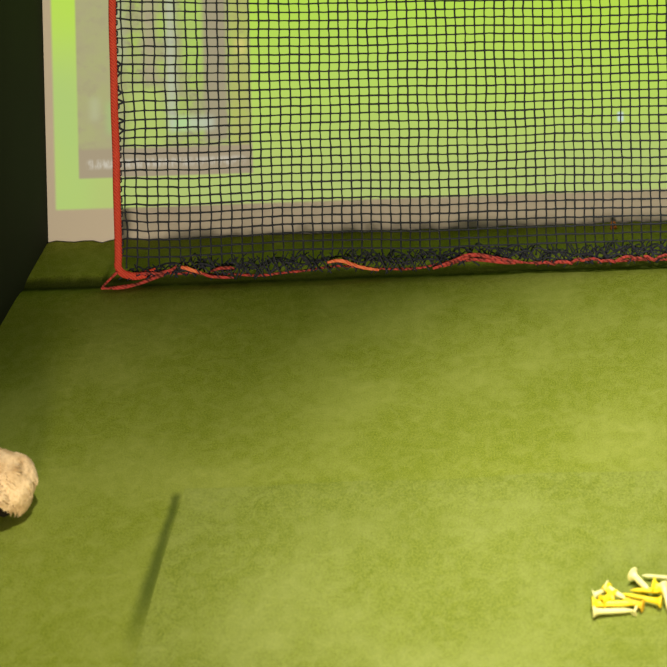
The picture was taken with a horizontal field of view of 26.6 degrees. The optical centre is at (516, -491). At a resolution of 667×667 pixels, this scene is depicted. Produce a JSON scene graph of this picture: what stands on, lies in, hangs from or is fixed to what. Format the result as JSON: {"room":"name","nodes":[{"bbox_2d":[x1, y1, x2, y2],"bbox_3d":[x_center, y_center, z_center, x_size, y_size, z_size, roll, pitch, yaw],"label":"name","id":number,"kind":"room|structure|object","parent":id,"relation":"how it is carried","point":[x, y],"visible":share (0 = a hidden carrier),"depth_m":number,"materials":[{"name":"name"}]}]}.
{"room":"sports facility","nodes":[
{"label":"sports facility","id":0,"kind":"room"},
{"bbox_2d":[0,0,47,325],"bbox_3d":[-1.028,0.318,0.601,0.120,2.650,5.252,-1,1,-2],"label":"wall","id":1,"kind":"structure","parent":0,"point":[23,170],"depth_m":2.83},
{"bbox_2d":[42,0,666,242],"bbox_3d":[0.807,0.295,3.033,3.686,2.504,0.006,-1,1,-2],"label":"screen","id":2,"kind":"object","parent":1,"relation":"attached to","point":[79,166],"visible":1,"depth_m":3.01,"materials":[{"name":"fabric"}]},
{"bbox_2d":[0,221,666,666],"bbox_3d":[0.913,1.575,0.595,3.707,0.015,4.896,-1,1,-2],"label":"floor","id":3,"kind":"structure","parent":0,"point":[123,402],"depth_m":2.49,"materials":[{"name":"green carpet"}]},
{"bbox_2d":[0,448,37,516],"bbox_3d":[-0.869,1.542,2.194,0.221,0.105,0.112,-1,1,-2],"label":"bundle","id":4,"kind":"object","parent":3,"relation":"on","point":[18,473],"visible":1,"depth_m":2.17,"materials":[{"name":"beige fabric"}]},
{"bbox_2d":[132,470,666,666],"bbox_3d":[0.527,1.575,0.955,2.057,0.003,2.639,-1,1,-2],"label":"mat","id":5,"kind":"object","parent":3,"relation":"on","point":[493,571],"visible":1,"depth_m":2.05,"materials":[{"name":"green carpet"}]},
{"bbox_2d":[592,589,604,598],"bbox_3d":[0.120,1.560,1.994,0.024,0.016,0.016,-1,1,9],"label":"golf tee","id":6,"kind":"object","parent":5,"relation":"on","point":[596,594],"visible":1,"depth_m":1.99,"materials":[{"name":"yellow plastic"}]},
{"bbox_2d":[602,583,613,600],"bbox_3d":[0.134,1.554,1.989,0.017,0.017,0.024,-1,1,-23],"label":"golf tee","id":7,"kind":"object","parent":6,"relation":"on","point":[607,590],"visible":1,"depth_m":1.99,"materials":[{"name":"yellow plastic"}]},
{"bbox_2d":[592,606,632,617],"bbox_3d":[0.137,1.560,1.967,0.060,0.014,0.014,-1,1,1],"label":"golf tee","id":8,"kind":"object","parent":5,"relation":"on","point":[596,611],"visible":1,"depth_m":1.97,"materials":[{"name":"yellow plastic"}]},
{"bbox_2d":[592,596,634,610],"bbox_3d":[0.140,1.559,1.979,0.064,0.017,0.018,0,1,-1],"label":"golf tee","id":9,"kind":"object","parent":5,"relation":"on","point":[597,603],"visible":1,"depth_m":1.98,"materials":[{"name":"yellow plastic"}]},
{"bbox_2d":[598,589,617,607],"bbox_3d":[0.134,1.554,1.986,0.031,0.017,0.017,-2,1,-41],"label":"golf tee","id":10,"kind":"object","parent":9,"relation":"on","point":[603,599],"visible":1,"depth_m":1.98,"materials":[{"name":"yellow plastic"}]},
{"bbox_2d":[620,597,644,611],"bbox_3d":[0.164,1.560,1.983,0.037,0.015,0.015,-2,0,25],"label":"golf tee","id":11,"kind":"object","parent":5,"relation":"on","point":[640,604],"visible":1,"depth_m":1.98,"materials":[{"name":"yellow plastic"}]},
{"bbox_2d":[603,580,624,598],"bbox_3d":[0.139,1.553,1.992,0.035,0.017,0.017,0,1,41],"label":"golf tee","id":12,"kind":"object","parent":11,"relation":"on","point":[619,595],"visible":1,"depth_m":1.99,"materials":[{"name":"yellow plastic"}]},
{"bbox_2d":[631,605,636,615],"bbox_3d":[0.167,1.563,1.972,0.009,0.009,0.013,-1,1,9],"label":"golf tee","id":13,"kind":"object","parent":5,"relation":"on","point":[633,612],"visible":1,"depth_m":1.97,"materials":[{"name":"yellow plastic"}]},
{"bbox_2d":[628,567,648,587],"bbox_3d":[0.182,1.555,2.018,0.039,0.019,0.019,-1,1,40],"label":"golf tee","id":14,"kind":"object","parent":5,"relation":"on","point":[632,575],"visible":1,"depth_m":2.02,"materials":[{"name":"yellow plastic"}]},
{"bbox_2d":[622,593,662,607],"bbox_3d":[0.178,1.558,1.987,0.061,0.014,0.014,-1,1,13],"label":"golf tee","id":15,"kind":"object","parent":5,"relation":"on","point":[658,601],"visible":1,"depth_m":1.99,"materials":[{"name":"yellow plastic"}]},
{"bbox_2d":[630,588,662,594],"bbox_3d":[0.191,1.556,2.005,0.054,0.016,0.016,-1,1,19],"label":"golf tee","id":16,"kind":"object","parent":5,"relation":"on","point":[636,590],"visible":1,"depth_m":2.00,"materials":[{"name":"yellow plastic"}]},
{"bbox_2d":[641,574,666,580],"bbox_3d":[0.207,1.558,2.026,0.050,0.013,0.013,-1,1,6],"label":"golf tee","id":17,"kind":"object","parent":5,"relation":"on","point":[650,576],"visible":1,"depth_m":2.03,"materials":[{"name":"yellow plastic"}]},
{"bbox_2d":[651,577,661,594],"bbox_3d":[0.212,1.553,1.998,0.032,0.021,0.021,-1,1,25],"label":"golf tee","id":18,"kind":"object","parent":5,"relation":"on","point":[655,583],"visible":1,"depth_m":2.00,"materials":[{"name":"yellow plastic"}]},
{"bbox_2d":[658,581,666,607],"bbox_3d":[0.217,1.552,1.985,0.017,0.020,0.040,-1,1,-18],"label":"golf tee","id":19,"kind":"object","parent":5,"relation":"on","point":[663,584],"visible":1,"depth_m":1.99,"materials":[{"name":"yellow plastic"}]},
{"bbox_3d":[0.857,-1.086,0.637,3.947,0.080,5.252,-1,1,-2],"label":"ceiling","id":20,"kind":"structure","parent":0,"visible":0},
{"bbox_2d":[100,0,666,289],"bbox_3d":[0.096,0.250,2.848,1.932,2.620,0.052,-1,1,-2],"label":"net","id":21,"kind":"object","parent":20,"relation":"hanging from","point":[152,273],"visible":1,"depth_m":2.85,"materials":[{"name":"black fabric"}]}
]}

